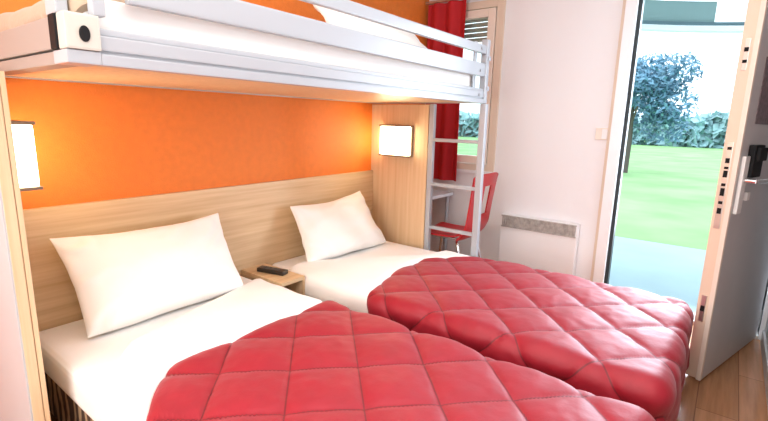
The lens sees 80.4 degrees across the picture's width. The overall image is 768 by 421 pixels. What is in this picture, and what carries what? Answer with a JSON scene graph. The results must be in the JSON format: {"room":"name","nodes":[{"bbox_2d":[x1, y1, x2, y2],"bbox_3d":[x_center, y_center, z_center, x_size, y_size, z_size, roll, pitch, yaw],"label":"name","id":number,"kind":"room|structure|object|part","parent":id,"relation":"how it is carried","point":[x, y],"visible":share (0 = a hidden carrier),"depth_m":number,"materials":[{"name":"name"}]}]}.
{"room":"hotel room","nodes":[
{"label":"hotel room","id":0,"kind":"room"},
{"bbox_2d":[0,0,428,208],"bbox_3d":[-1.041,-0.355,1.879,0.100,2.140,4.570,10,14,36],"label":"wall","id":1,"kind":"structure","parent":0,"point":[93,142],"depth_m":2.00,"materials":[{"name":"orange paint"}]},
{"bbox_2d":[23,170,372,331],"bbox_3d":[-0.706,0.251,2.366,0.021,0.778,2.026,10,14,36],"label":"headboard","id":2,"kind":"object","parent":1,"relation":"attached to","point":[258,223],"visible":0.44,"depth_m":2.07,"materials":[{"name":"brown wood"}]},
{"bbox_2d":[0,0,490,103],"bbox_3d":[-0.347,-0.699,1.958,0.791,0.382,2.064,10,14,36],"label":"bunk bed","id":3,"kind":"object","parent":1,"relation":"attached to","point":[65,45],"visible":0.99,"depth_m":1.38,"materials":[{"name":"white metal"}]},
{"bbox_3d":[-1.000,-0.440,1.215,0.703,0.068,0.030,10,14,36],"label":"rail","id":4,"kind":"part","parent":3,"relation":"part of","materials":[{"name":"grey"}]},
{"bbox_3d":[-0.713,-0.565,0.969,0.060,0.278,0.024,10,14,36],"label":"corner post","id":5,"kind":"part","parent":3,"relation":"part of","materials":[{"name":"white metal"}]},
{"bbox_3d":[-0.631,-0.565,0.979,0.028,0.278,0.026,10,14,36],"label":"corner post","id":6,"kind":"part","parent":3,"relation":"part of","materials":[{"name":"white metal"}]},
{"bbox_3d":[-0.652,-0.600,2.212,0.033,0.070,1.992,10,14,36],"label":"rail","id":7,"kind":"part","parent":3,"relation":"part of","materials":[{"name":"white metal"}]},
{"bbox_3d":[-0.363,-0.525,1.988,0.709,0.016,1.992,10,14,36],"label":"board","id":8,"kind":"part","parent":3,"relation":"part of","materials":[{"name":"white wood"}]},
{"bbox_2d":[84,0,471,86],"bbox_3d":[-0.359,-0.600,1.976,0.708,0.133,1.964,10,14,36],"label":"mattress","id":9,"kind":"object","parent":3,"relation":"on","point":[121,17],"visible":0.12,"depth_m":1.35,"materials":[{"name":"white fabric"}]},
{"bbox_2d":[0,0,124,31],"bbox_3d":[-0.807,-0.530,1.365,0.711,0.100,0.481,10,14,36],"label":"folded blanket","id":10,"kind":"object","parent":9,"relation":"on","point":[8,20],"visible":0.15,"depth_m":1.12,"materials":[{"name":"beige fabric"}]},
{"bbox_2d":[313,5,426,48],"bbox_3d":[-0.018,-0.887,2.332,0.305,0.272,0.830,10,14,36],"label":"pillow","id":11,"kind":"object","parent":9,"relation":"on","point":[330,16],"visible":0.3,"depth_m":2.10,"materials":[{"name":"white fabric"}]},
{"bbox_3d":[-0.042,-0.504,1.791,0.035,0.080,1.977,10,14,36],"label":"rail","id":12,"kind":"part","parent":3,"relation":"part of","materials":[{"name":"white metal"}]},
{"bbox_3d":[-0.021,-0.644,1.781,0.024,0.070,1.887,10,14,36],"label":"guard rail","id":13,"kind":"part","parent":3,"relation":"part of","materials":[{"name":"white metal"}]},
{"bbox_3d":[-0.018,-0.749,1.760,0.024,0.044,1.887,10,14,36],"label":"guard rail","id":14,"kind":"part","parent":3,"relation":"part of","materials":[{"name":"white metal"}]},
{"bbox_3d":[0.237,-0.697,2.784,0.743,0.080,0.030,10,14,36],"label":"rail","id":15,"kind":"part","parent":3,"relation":"part of","materials":[{"name":"white metal"}]},
{"bbox_3d":[0.559,-0.771,2.533,0.037,0.342,0.036,10,14,36],"label":"corner post","id":16,"kind":"part","parent":3,"relation":"part of","materials":[{"name":"white metal"}]},
{"bbox_2d":[50,325,767,420],"bbox_3d":[-0.153,0.902,1.416,2.405,0.100,4.570,10,14,36],"label":"floor","id":17,"kind":"structure","parent":0,"point":[734,390],"depth_m":1.96,"materials":[{"name":"laminate"}]},
{"bbox_2d":[0,71,50,420],"bbox_3d":[-1.165,0.214,1.384,0.443,1.212,0.044,10,14,36],"label":"panel","id":18,"kind":"object","parent":17,"relation":"on","point":[23,390],"visible":1,"depth_m":1.26,"materials":[{"name":"brown wood"}]},
{"bbox_2d":[11,120,42,191],"bbox_3d":[-1.116,-0.168,1.357,0.226,0.198,0.082,10,14,36],"label":"wall lamp","id":19,"kind":"object","parent":18,"relation":"attached to","point":[23,137],"visible":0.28,"depth_m":1.30,"materials":[{"name":"white glass"}]},
{"bbox_2d":[39,276,251,420],"bbox_3d":[-0.289,0.665,1.460,1.822,0.339,0.874,10,14,36],"label":"bed","id":20,"kind":"object","parent":17,"relation":"on","point":[78,368],"visible":0.22,"depth_m":1.51,"materials":[{"name":"white fabric"}]},
{"bbox_2d":[50,213,242,337],"bbox_3d":[-0.886,0.231,1.819,0.226,0.339,0.670,10,14,36],"label":"pillow","id":21,"kind":"object","parent":20,"relation":"on","point":[124,279],"visible":1,"depth_m":1.72,"materials":[{"name":"white fabric"}]},
{"bbox_2d":[101,278,321,420],"bbox_3d":[-0.586,0.480,1.626,0.509,0.120,1.114,4,12,14],"label":"sheet","id":22,"kind":"object","parent":20,"relation":"on","point":[128,393],"visible":0.91,"depth_m":1.56,"materials":[{"name":"white fabric"}]},
{"bbox_2d":[146,300,654,420],"bbox_3d":[-0.017,0.697,1.268,1.265,0.388,0.965,10,14,36],"label":"duvet","id":23,"kind":"object","parent":20,"relation":"on","point":[327,361],"visible":1,"depth_m":1.31,"materials":[{"name":"red fabric"}]},
{"bbox_2d":[242,263,304,294],"bbox_3d":[-0.565,0.483,2.325,0.311,0.346,0.146,10,14,36],"label":"nightstand","id":24,"kind":"object","parent":17,"relation":"on","point":[295,282],"visible":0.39,"depth_m":2.26,"materials":[{"name":"brown wood"}]},
{"bbox_2d":[257,265,287,275],"bbox_3d":[-0.562,0.301,2.290,0.160,0.023,0.048,6,12,22],"label":"remote control","id":25,"kind":"object","parent":24,"relation":"on","point":[266,269],"visible":1,"depth_m":2.27,"materials":[{"name":"black plastic"}]},
{"bbox_2d":[272,241,434,270],"bbox_3d":[0.346,0.518,2.280,1.822,0.340,0.830,10,14,36],"label":"bed","id":26,"kind":"object","parent":17,"relation":"on","point":[388,248],"visible":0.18,"depth_m":2.70,"materials":[{"name":"white fabric"}]},
{"bbox_2d":[290,191,385,261],"bbox_3d":[-0.244,0.087,2.669,0.224,0.331,0.650,10,14,36],"label":"pillow","id":27,"kind":"object","parent":26,"relation":"on","point":[344,225],"visible":0.96,"depth_m":2.57,"materials":[{"name":"white fabric"}]},
{"bbox_2d":[290,250,467,312],"bbox_3d":[0.058,0.348,2.472,1.019,0.161,0.595,-7,14,-38],"label":"sheet","id":28,"kind":"object","parent":26,"relation":"on","point":[348,283],"visible":0.83,"depth_m":2.26,"materials":[{"name":"white fabric"}]},
{"bbox_2d":[367,256,693,420],"bbox_3d":[0.616,0.583,2.083,1.281,0.447,0.945,10,14,36],"label":"duvet","id":29,"kind":"object","parent":26,"relation":"on","point":[626,344],"visible":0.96,"depth_m":1.78,"materials":[{"name":"red fabric"}]},
{"bbox_2d":[371,105,429,248],"bbox_3d":[0.092,-0.078,3.005,0.442,1.212,0.031,10,14,36],"label":"panel","id":30,"kind":"object","parent":17,"relation":"on","point":[399,183],"visible":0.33,"depth_m":2.95,"materials":[{"name":"brown wood"}]},
{"bbox_2d":[379,124,413,157],"bbox_3d":[0.075,-0.444,2.892,0.226,0.198,0.064,10,14,36],"label":"wall lamp","id":31,"kind":"object","parent":30,"relation":"attached to","point":[395,140],"visible":1,"depth_m":2.86,"materials":[{"name":"white glass"}]},
{"bbox_2d":[432,190,452,250],"bbox_3d":[0.219,0.172,3.354,0.298,0.592,0.591,10,14,36],"label":"desk","id":32,"kind":"object","parent":17,"relation":"on","point":[437,194],"visible":0.23,"depth_m":3.45,"materials":[{"name":"white laminate"}]},
{"bbox_3d":[0.473,0.161,3.500,0.028,0.570,0.028,10,14,36],"label":"leg","id":33,"kind":"part","parent":32,"relation":"part of","materials":[{"name":"white metal"}]},
{"bbox_2d":[424,104,487,256],"bbox_3d":[0.417,-0.024,2.767,0.366,1.216,0.034,10,14,36],"label":"ladder","id":34,"kind":"object","parent":17,"relation":"on","point":[481,141],"visible":0.77,"depth_m":2.70,"materials":[{"name":"white metal"}]},
{"bbox_2d":[431,172,498,257],"bbox_3d":[0.465,0.136,3.006,0.449,0.806,0.340,10,14,36],"label":"desk chair","id":35,"kind":"object","parent":17,"relation":"on","point":[489,179],"visible":0.56,"depth_m":2.89,"materials":[{"name":"red plastic"}]},
{"bbox_3d":[0.401,0.304,3.237,0.033,0.381,0.122,2,11,1],"label":"leg","id":36,"kind":"part","parent":35,"relation":"part of","materials":[{"name":"silver metal"}]},
{"bbox_3d":[0.392,0.170,2.979,0.200,0.015,0.015,10,14,36],"label":"seat rail","id":37,"kind":"part","parent":35,"relation":"part of","materials":[{"name":"red plastic"}]},
{"bbox_3d":[0.427,0.131,3.035,0.352,0.068,0.330,10,14,36],"label":"seat","id":38,"kind":"part","parent":35,"relation":"part of","materials":[{"name":"red plastic"}]},
{"bbox_3d":[0.472,0.376,2.887,0.046,0.382,0.155,-1,12,-14],"label":"leg","id":39,"kind":"part","parent":35,"relation":"part of","materials":[{"name":"silver metal"}]},
{"bbox_3d":[0.599,-0.031,2.873,0.125,0.420,0.340,10,14,36],"label":"backrest","id":40,"kind":"part","parent":35,"relation":"part of","materials":[{"name":"red plastic"}]},
{"bbox_2d":[429,0,767,339],"bbox_3d":[1.264,-0.502,2.908,2.305,2.140,0.120,10,14,36],"label":"wall","id":41,"kind":"structure","parent":0,"point":[559,56],"depth_m":2.95,"materials":[{"name":"white paint"}]},
{"bbox_2d":[426,0,450,4],"bbox_3d":[0.481,-1.486,3.219,0.398,0.020,0.067,10,14,36],"label":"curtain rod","id":42,"kind":"object","parent":41,"relation":"attached to","point":[436,1],"visible":0.9,"depth_m":3.26,"materials":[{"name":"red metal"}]},
{"bbox_2d":[425,0,466,181],"bbox_3d":[0.431,-0.856,3.338,0.315,1.260,0.054,10,14,36],"label":"curtain","id":43,"kind":"object","parent":42,"relation":"hanging from","point":[449,17],"visible":0.48,"depth_m":3.32,"materials":[{"name":"red fabric"}]},
{"bbox_2d":[456,0,505,173],"bbox_3d":[0.577,-0.873,3.315,0.600,1.185,0.117,10,14,36],"label":"window","id":44,"kind":"structure","parent":41,"relation":"in","point":[492,11],"depth_m":3.15,"materials":[{"name":"beige"}]},
{"bbox_2d":[464,18,487,41],"bbox_3d":[0.615,-1.293,3.277,0.510,0.165,0.012,10,14,36],"label":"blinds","id":45,"kind":"object","parent":44,"relation":"attached to","point":[475,24],"depth_m":3.24,"materials":[{"name":"grey plastic"}]},
{"bbox_2d":[498,213,579,275],"bbox_3d":[1.038,0.246,3.095,0.514,0.389,0.071,10,14,36],"label":"wall heater","id":46,"kind":"object","parent":41,"relation":"attached to","point":[549,245],"visible":1,"depth_m":3.05,"materials":[{"name":"white metal"}]},
{"bbox_2d":[501,214,576,237],"bbox_3d":[1.023,0.102,3.042,0.502,0.082,0.010,10,14,36],"label":"grille","id":47,"kind":"object","parent":46,"relation":"attached to","point":[548,228],"depth_m":3.04,"materials":[{"name":"grey metal"}]},
{"bbox_2d":[595,128,608,139],"bbox_3d":[1.330,-0.468,2.777,0.070,0.070,0.014,10,14,36],"label":"light switch","id":48,"kind":"object","parent":41,"relation":"attached to","point":[601,133],"visible":1,"depth_m":2.77,"materials":[{"name":"beige plastic"}]},
{"bbox_2d":[590,0,625,281],"bbox_3d":[1.366,-0.469,2.755,0.020,2.140,0.006,10,14,36],"label":"trim","id":49,"kind":"structure","parent":41,"relation":"attached to","point":[624,1],"depth_m":2.76,"materials":[{"name":"beige"}]},
{"bbox_2d":[593,0,767,339],"bbox_3d":[1.750,-0.314,2.559,0.865,1.930,0.170,10,14,36],"label":"door frame","id":50,"kind":"structure","parent":41,"relation":"attached to","point":[634,9],"depth_m":2.71,"materials":[{"name":"white plastic"}]},
{"bbox_2d":[765,316,767,346],"bbox_3d":[0.784,-0.037,0.507,0.100,2.140,4.350,10,14,36],"label":"wall","id":51,"kind":"structure","parent":0,"point":[766,326],"depth_m":2.35,"materials":[{"name":"white paint"}]},
{"bbox_2d":[686,0,767,380],"bbox_3d":[1.733,-0.185,2.063,0.768,1.846,0.131,-7,14,-35],"label":"door","id":52,"kind":"structure","parent":51,"relation":"in","point":[734,278],"depth_m":1.96,"materials":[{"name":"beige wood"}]},
{"bbox_3d":[1.479,-0.104,1.880,0.052,0.240,0.014,-7,14,-36],"label":"handle plate","id":53,"kind":"part","parent":52,"relation":"part of","materials":[{"name":"white plastic"}]},
{"bbox_3d":[1.548,-0.120,1.880,0.146,0.027,0.050,-3,12,-23],"label":"lever handle","id":54,"kind":"part","parent":52,"relation":"part of","materials":[{"name":"silver metal"}]},
{"bbox_3d":[1.659,-0.500,1.936,0.335,0.265,0.003,-7,14,-36],"label":"notice panel","id":55,"kind":"part","parent":52,"relation":"part of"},
{"bbox_2d":[760,330,767,408],"bbox_3d":[0.705,0.973,0.731,0.012,0.070,4.320,10,14,36],"label":"baseboard","id":56,"kind":"structure","parent":51,"relation":"attached to","point":[763,342],"depth_m":2.15,"materials":[{"name":"grey laminate"}]},
{"label":"outside","id":57,"kind":"structure","parent":0,"visible":0},
{"bbox_2d":[457,135,722,249],"bbox_3d":[15.729,-3.713,27.765,85.000,0.440,57.230,10,14,36],"label":"terrain","id":58,"kind":"structure","parent":57,"point":[667,193],"depth_m":8.20,"materials":[{"name":"green plant"}]},
{"bbox_2d":[458,110,729,148],"bbox_3d":[12.960,-6.046,32.829,60.802,2.831,2.428,10,14,36],"label":"hedge","id":59,"kind":"object","parent":58,"relation":"on","point":[708,130],"visible":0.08,"depth_m":27.86,"materials":[{"name":"green plant"}]},
{"bbox_2d":[623,49,703,172],"bbox_3d":[6.322,-2.420,11.327,2.569,2.988,2.389,10,14,36],"label":"tree","id":60,"kind":"object","parent":58,"relation":"on","point":[659,86],"visible":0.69,"depth_m":10.67,"materials":[{"name":"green plant"}]},
{"bbox_3d":[6.331,-2.788,11.254,2.569,2.239,2.389,10,14,36],"label":"crown","id":61,"kind":"part","parent":60,"relation":"part of","materials":[{"name":"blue plant"}]},
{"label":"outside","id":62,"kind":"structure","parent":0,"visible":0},
{"bbox_2d":[609,236,705,312],"bbox_3d":[2.139,0.602,3.752,15.000,0.288,1.950,10,14,36],"label":"path","id":63,"kind":"structure","parent":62,"point":[663,270],"depth_m":3.68,"materials":[{"name":"concrete"}]},
{"bbox_2d":[641,0,744,32],"bbox_3d":[2.995,-0.549,2.775,4.200,2.392,1.775,10,14,36],"label":"porch canopy","id":64,"kind":"object","parent":63,"relation":"on","point":[658,15],"visible":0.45,"depth_m":3.58,"materials":[{"name":"teal metal"}]},
{"bbox_3d":[3.055,-1.278,2.686,4.200,0.025,1.495,10,14,36],"label":"soffit rail","id":65,"kind":"part","parent":64,"relation":"part of","materials":[{"name":"white metal"}]}
]}

